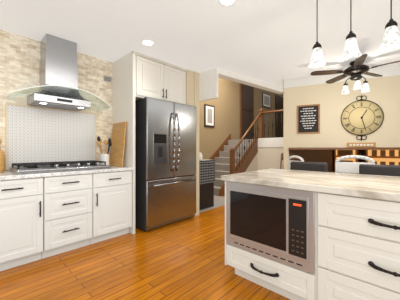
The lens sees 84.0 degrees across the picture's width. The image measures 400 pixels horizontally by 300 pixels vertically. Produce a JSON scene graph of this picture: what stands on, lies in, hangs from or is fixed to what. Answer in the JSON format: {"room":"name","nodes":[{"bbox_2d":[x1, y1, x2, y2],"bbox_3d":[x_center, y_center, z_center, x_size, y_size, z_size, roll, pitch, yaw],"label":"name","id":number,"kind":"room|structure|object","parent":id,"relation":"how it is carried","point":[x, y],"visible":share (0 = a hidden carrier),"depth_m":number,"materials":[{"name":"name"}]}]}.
{"room":"kitchen","nodes":[
{"label":"kitchen","id":0,"kind":"room"},
{"bbox_2d":[0,30,111,170],"bbox_3d":[-4.011,-0.090,0.750,0.120,2.520,7.578,0,0,43],"label":"tiled wall","id":1,"kind":"structure","parent":0,"point":[20,58],"depth_m":2.74,"materials":[{"name":"stone"}]},
{"bbox_2d":[5,103,95,169],"bbox_3d":[-1.877,-0.143,2.911,0.012,0.777,1.014,0,0,43],"label":"backsplash","id":2,"kind":"structure","parent":1,"relation":"attached to","point":[37,134],"depth_m":2.84,"materials":[{"name":"beige tile"}]},
{"bbox_2d":[5,33,111,110],"bbox_3d":[-1.682,-0.935,2.753,0.508,0.826,1.060,0,0,43],"label":"range hood","id":3,"kind":"object","parent":1,"relation":"attached to","point":[58,70],"visible":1,"depth_m":2.68,"materials":[{"name":"silver metal"}]},
{"bbox_2d":[104,76,110,81],"bbox_3d":[-1.414,-1.070,3.402,0.010,0.080,0.120,0,0,43],"label":"air vent","id":4,"kind":"object","parent":1,"relation":"in","point":[107,79],"visible":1,"depth_m":3.40,"materials":[{"name":"grey metal"}]},
{"bbox_2d":[112,62,112,128],"bbox_3d":[-1.007,-0.090,3.927,0.120,2.520,1.167,0,0,43],"label":"wall","id":5,"kind":"structure","parent":0,"point":[112,95],"depth_m":3.46,"materials":[{"name":"beige"}]},
{"bbox_2d":[0,195,290,299],"bbox_3d":[2.425,1.220,1.836,15.000,0.100,18.000,0,0,43],"label":"floor","id":6,"kind":"structure","parent":0,"point":[182,259],"depth_m":2.12,"materials":[{"name":"brown wood"}]},
{"bbox_2d":[0,177,42,270],"bbox_3d":[-1.998,0.730,2.317,0.645,0.880,0.500,0,0,43],"label":"base cabinet","id":7,"kind":"object","parent":6,"relation":"on","point":[21,221],"visible":1,"depth_m":2.18,"materials":[{"name":"white wood"}]},
{"bbox_2d":[42,173,91,258],"bbox_3d":[-1.657,0.730,2.678,0.645,0.880,0.485,0,0,43],"label":"base cabinet","id":8,"kind":"object","parent":6,"relation":"on","point":[67,212],"visible":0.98,"depth_m":2.46,"materials":[{"name":"white wood"}]},
{"bbox_2d":[0,166,132,179],"bbox_3d":[-2.184,0.270,2.131,0.632,0.040,3.054,0,0,43],"label":"countertop","id":9,"kind":"structure","parent":8,"relation":"on","point":[7,175],"depth_m":2.38,"materials":[{"name":"stone"}]},
{"bbox_2d":[0,139,4,172],"bbox_3d":[-2.164,0.067,2.369,0.130,0.365,0.130,0,0,43],"label":"pepper mill","id":10,"kind":"object","parent":9,"relation":"on","point":[2,161],"visible":1,"depth_m":2.36,"materials":[{"name":"brown wood"}]},
{"bbox_2d":[9,160,110,173],"bbox_3d":[-1.647,0.206,2.679,0.525,0.088,0.940,0,0,43],"label":"cooktop","id":11,"kind":"object","parent":9,"relation":"in","point":[38,167],"visible":1,"depth_m":2.50,"materials":[{"name":"silver metal"}]},
{"bbox_2d":[97,136,111,164],"bbox_3d":[-1.365,0.034,3.170,0.208,0.430,0.212,0,0,43],"label":"utensil crock","id":12,"kind":"object","parent":9,"relation":"on","point":[104,157],"visible":0.9,"depth_m":3.13,"materials":[{"name":"white ceramic"}]},
{"bbox_2d":[109,121,126,166],"bbox_3d":[-1.201,-0.070,3.242,0.400,0.638,0.082,0,0,43],"label":"cutting board","id":13,"kind":"object","parent":9,"relation":"on","point":[118,144],"visible":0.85,"depth_m":3.21,"materials":[{"name":"brown wood"}]},
{"bbox_2d":[90,170,131,243],"bbox_3d":[-1.309,0.730,3.046,0.645,0.880,0.517,0,0,43],"label":"base cabinet","id":14,"kind":"object","parent":6,"relation":"on","point":[111,204],"visible":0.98,"depth_m":2.83,"materials":[{"name":"white wood"}]},
{"bbox_2d":[113,51,193,233],"bbox_3d":[-0.727,-0.088,3.661,0.645,2.516,1.162,0,0,43],"label":"cabinet","id":15,"kind":"object","parent":6,"relation":"on","point":[137,75],"visible":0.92,"depth_m":3.25,"materials":[{"name":"white wood"}]},
{"bbox_2d":[135,97,195,231],"bbox_3d":[-0.628,0.224,3.641,0.784,1.893,0.981,0,0,43],"label":"fridge","id":16,"kind":"object","parent":6,"relation":"on","point":[165,162],"visible":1,"depth_m":3.28,"materials":[{"name":"grey metal"}]},
{"bbox_2d":[209,134,282,195],"bbox_3d":[3.043,0.325,7.981,2.346,1.690,7.120,0,0,43],"label":"stairs","id":17,"kind":"structure","parent":6,"relation":"on","point":[263,153],"depth_m":6.54,"materials":[{"name":"grey carpet"}]},
{"bbox_2d":[229,109,282,173],"bbox_3d":[1.784,-0.040,5.907,1.285,2.420,1.665,0,0,43],"label":"stair rail","id":18,"kind":"object","parent":17,"relation":"attached to","point":[233,150],"visible":0.75,"depth_m":6.43,"materials":[{"name":"brown wood"}]},
{"bbox_2d":[287,156,303,169],"bbox_3d":[1.832,0.641,3.851,0.473,1.060,0.419,0,0,-15],"label":"chair","id":19,"kind":"object","parent":6,"relation":"on","point":[289,161],"visible":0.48,"depth_m":3.87,"materials":[{"name":"white"}]},
{"bbox_2d":[290,161,327,171],"bbox_3d":[1.326,0.673,2.858,0.470,0.996,0.465,0,0,43],"label":"stool","id":20,"kind":"object","parent":6,"relation":"on","point":[313,166],"visible":0.12,"depth_m":2.96,"materials":[{"name":"grey fabric"}]},
{"bbox_2d":[225,181,399,299],"bbox_3d":[1.947,0.730,0.920,4.079,0.880,0.828,0,0,43],"label":"kitchen island","id":21,"kind":"object","parent":6,"relation":"on","point":[293,244],"visible":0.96,"depth_m":1.54,"materials":[{"name":"white painted wood"},{"name":"marble"},{"name":"stainless steel"}]},
{"bbox_2d":[221,168,399,201],"bbox_3d":[1.964,0.267,1.091,3.905,0.044,1.035,0,0,43],"label":"island countertop","id":22,"kind":"structure","parent":21,"relation":"on","point":[382,187],"depth_m":1.70,"materials":[{"name":"stone"}]},
{"bbox_2d":[335,155,374,173],"bbox_3d":[2.092,0.625,3.021,0.432,1.093,0.488,0,0,33],"label":"chair","id":23,"kind":"object","parent":6,"relation":"on","point":[346,167],"visible":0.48,"depth_m":2.85,"materials":[{"name":"white"}]},
{"bbox_2d":[334,150,399,173],"bbox_3d":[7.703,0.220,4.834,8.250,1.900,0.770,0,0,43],"label":"hutch","id":24,"kind":"object","parent":6,"relation":"on","point":[385,157],"visible":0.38,"depth_m":6.63,"materials":[{"name":"brown wood"}]},
{"bbox_2d":[359,164,399,176],"bbox_3d":[1.907,0.673,2.308,0.470,0.996,0.465,0,0,43],"label":"stool","id":25,"kind":"object","parent":6,"relation":"on","point":[383,170],"visible":0.08,"depth_m":2.46,"materials":[{"name":"grey fabric"}]},
{"bbox_2d":[194,71,198,215],"bbox_3d":[-0.679,-0.830,4.499,1.730,4.000,0.115,0,0,43],"label":"wall","id":26,"kind":"structure","parent":0,"point":[196,89],"depth_m":3.91,"materials":[{"name":"beige paint"}]},
{"bbox_2d":[0,0,399,83],"bbox_3d":[2.100,-1.410,-1.075,11.470,0.120,13.324,0,0,43],"label":"ceiling","id":27,"kind":"structure","parent":0,"point":[267,41],"depth_m":2.51,"materials":[{"name":"white paint"}]},
{"bbox_2d":[142,39,153,45],"bbox_3d":[-0.659,-1.348,2.811,0.152,0.014,0.152,0,0,43],"label":"recessed light","id":28,"kind":"object","parent":27,"relation":"in","point":[147,42],"visible":1,"depth_m":2.81,"materials":[{"name":"white"}]},
{"bbox_2d":[219,0,235,5],"bbox_3d":[0.248,-1.348,2.009,0.152,0.014,0.152,0,0,43],"label":"recessed light","id":29,"kind":"object","parent":27,"relation":"in","point":[226,2],"visible":1,"depth_m":2.04,"materials":[{"name":"white"}]},
{"bbox_2d":[199,67,282,101],"bbox_3d":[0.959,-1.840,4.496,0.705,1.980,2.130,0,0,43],"label":"header","id":30,"kind":"object","parent":27,"relation":"attached to","point":[208,84],"visible":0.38,"depth_m":3.91,"materials":[{"name":"white paint"}]},
{"bbox_2d":[308,0,325,67],"bbox_3d":[1.016,-1.040,1.929,0.140,0.619,0.140,0,0,43],"label":"pendant light","id":31,"kind":"object","parent":27,"relation":"hanging from","point":[317,59],"visible":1,"depth_m":1.91,"materials":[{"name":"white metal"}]},
{"bbox_2d":[340,0,361,59],"bbox_3d":[1.195,-1.040,1.760,0.140,0.619,0.140,0,0,43],"label":"pendant light","id":32,"kind":"object","parent":27,"relation":"hanging from","point":[351,51],"visible":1,"depth_m":1.74,"materials":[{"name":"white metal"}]},
{"bbox_2d":[310,54,399,94],"bbox_3d":[2.443,-1.119,3.413,1.221,0.459,1.255,0,0,43],"label":"ceiling fan","id":33,"kind":"object","parent":27,"relation":"hanging from","point":[356,69],"visible":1,"depth_m":3.42,"materials":[{"name":"brown wood"}]},
{"bbox_2d":[379,0,399,50],"bbox_3d":[1.371,-1.040,1.594,0.140,0.619,0.140,0,0,43],"label":"pendant light","id":34,"kind":"object","parent":27,"relation":"hanging from","point":[391,40],"visible":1,"depth_m":1.58,"materials":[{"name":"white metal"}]},
{"bbox_2d":[199,195,224,212],"bbox_3d":[-0.165,1.167,5.099,1.647,0.006,1.458,0,0,43],"label":"floor","id":35,"kind":"structure","parent":0,"point":[219,201],"depth_m":4.75,"materials":[{"name":"grey"}]},
{"bbox_2d":[199,159,214,209],"bbox_3d":[0.013,0.692,4.482,0.380,0.944,0.470,0,0,43],"label":"bin","id":36,"kind":"object","parent":35,"relation":"on","point":[206,180],"visible":0.5,"depth_m":4.35,"materials":[{"name":"black"}]},
{"bbox_2d":[199,77,282,159],"bbox_3d":[1.651,-0.830,8.310,0.120,4.000,8.855,0,0,43],"label":"wall","id":37,"kind":"structure","parent":0,"point":[226,103],"depth_m":7.45,"materials":[{"name":"beige paint"}]},
{"bbox_2d":[204,104,214,126],"bbox_3d":[0.290,-1.005,6.759,0.032,0.670,0.460,0,0,43],"label":"framed picture","id":38,"kind":"object","parent":37,"relation":"attached to","point":[209,115],"visible":0.98,"depth_m":6.73,"materials":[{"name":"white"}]},
{"bbox_2d":[240,83,253,138],"bbox_3d":[1.777,-1.465,8.312,0.059,2.330,0.960,0,0,43],"label":"door frame","id":39,"kind":"structure","parent":37,"relation":"attached to","point":[246,106],"depth_m":8.21,"materials":[{"name":"brown wood"}]},
{"bbox_2d":[262,92,270,108],"bbox_3d":[2.825,-2.055,9.440,0.032,0.610,0.720,0,0,43],"label":"framed picture","id":40,"kind":"object","parent":37,"relation":"attached to","point":[266,100],"visible":1,"depth_m":9.40,"materials":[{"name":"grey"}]},
{"bbox_2d":[275,95,282,137],"bbox_3d":[3.746,-1.375,10.400,0.048,2.150,0.940,0,0,43],"label":"door frame","id":41,"kind":"structure","parent":37,"relation":"attached to","point":[278,102],"depth_m":10.22,"materials":[{"name":"brown wood"}]},
{"bbox_2d":[289,150,333,171],"bbox_3d":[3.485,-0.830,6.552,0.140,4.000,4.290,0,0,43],"label":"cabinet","id":42,"kind":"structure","parent":0,"point":[326,156],"depth_m":6.21,"materials":[{"name":"brown wood"}]},
{"bbox_2d":[283,64,399,168],"bbox_3d":[6.621,-0.225,2.687,10.540,2.790,0.140,0,0,26],"label":"wall","id":43,"kind":"structure","parent":0,"point":[334,102],"depth_m":4.49,"materials":[{"name":"beige paint"}]},
{"bbox_2d":[297,104,319,133],"bbox_3d":[2.288,-0.630,4.699,0.440,0.610,0.024,0,0,26],"label":"chalkboard sign","id":44,"kind":"object","parent":43,"relation":"attached to","point":[308,119],"visible":1,"depth_m":4.69,"materials":[{"name":"brown wood"}]},
{"bbox_2d":[289,147,399,149],"bbox_3d":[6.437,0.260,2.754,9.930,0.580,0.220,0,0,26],"label":"mantel","id":45,"kind":"object","parent":43,"relation":"attached to","point":[367,148],"visible":0.48,"depth_m":4.32,"materials":[{"name":"brown wood"}]},
{"bbox_2d":[347,142,375,146],"bbox_3d":[3.114,-0.080,4.300,0.460,0.090,0.018,0,0,26],"label":"sign","id":46,"kind":"object","parent":45,"relation":"on","point":[368,144],"visible":1,"depth_m":4.28,"materials":[{"name":"brown wood"}]},
{"bbox_2d":[341,95,383,140],"bbox_3d":[3.117,-0.602,4.288,0.684,0.890,0.036,0,0,26],"label":"clock","id":47,"kind":"object","parent":43,"relation":"attached to","point":[361,117],"visible":1,"depth_m":4.28,"materials":[{"name":"brown"}]},
{"bbox_2d":[361,150,365,162],"bbox_3d":[8.899,-0.330,4.316,11.000,3.000,0.100,0,0,43],"label":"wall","id":48,"kind":"structure","parent":0,"point":[363,152],"depth_m":7.47,"materials":[{"name":"brown"}]}
]}

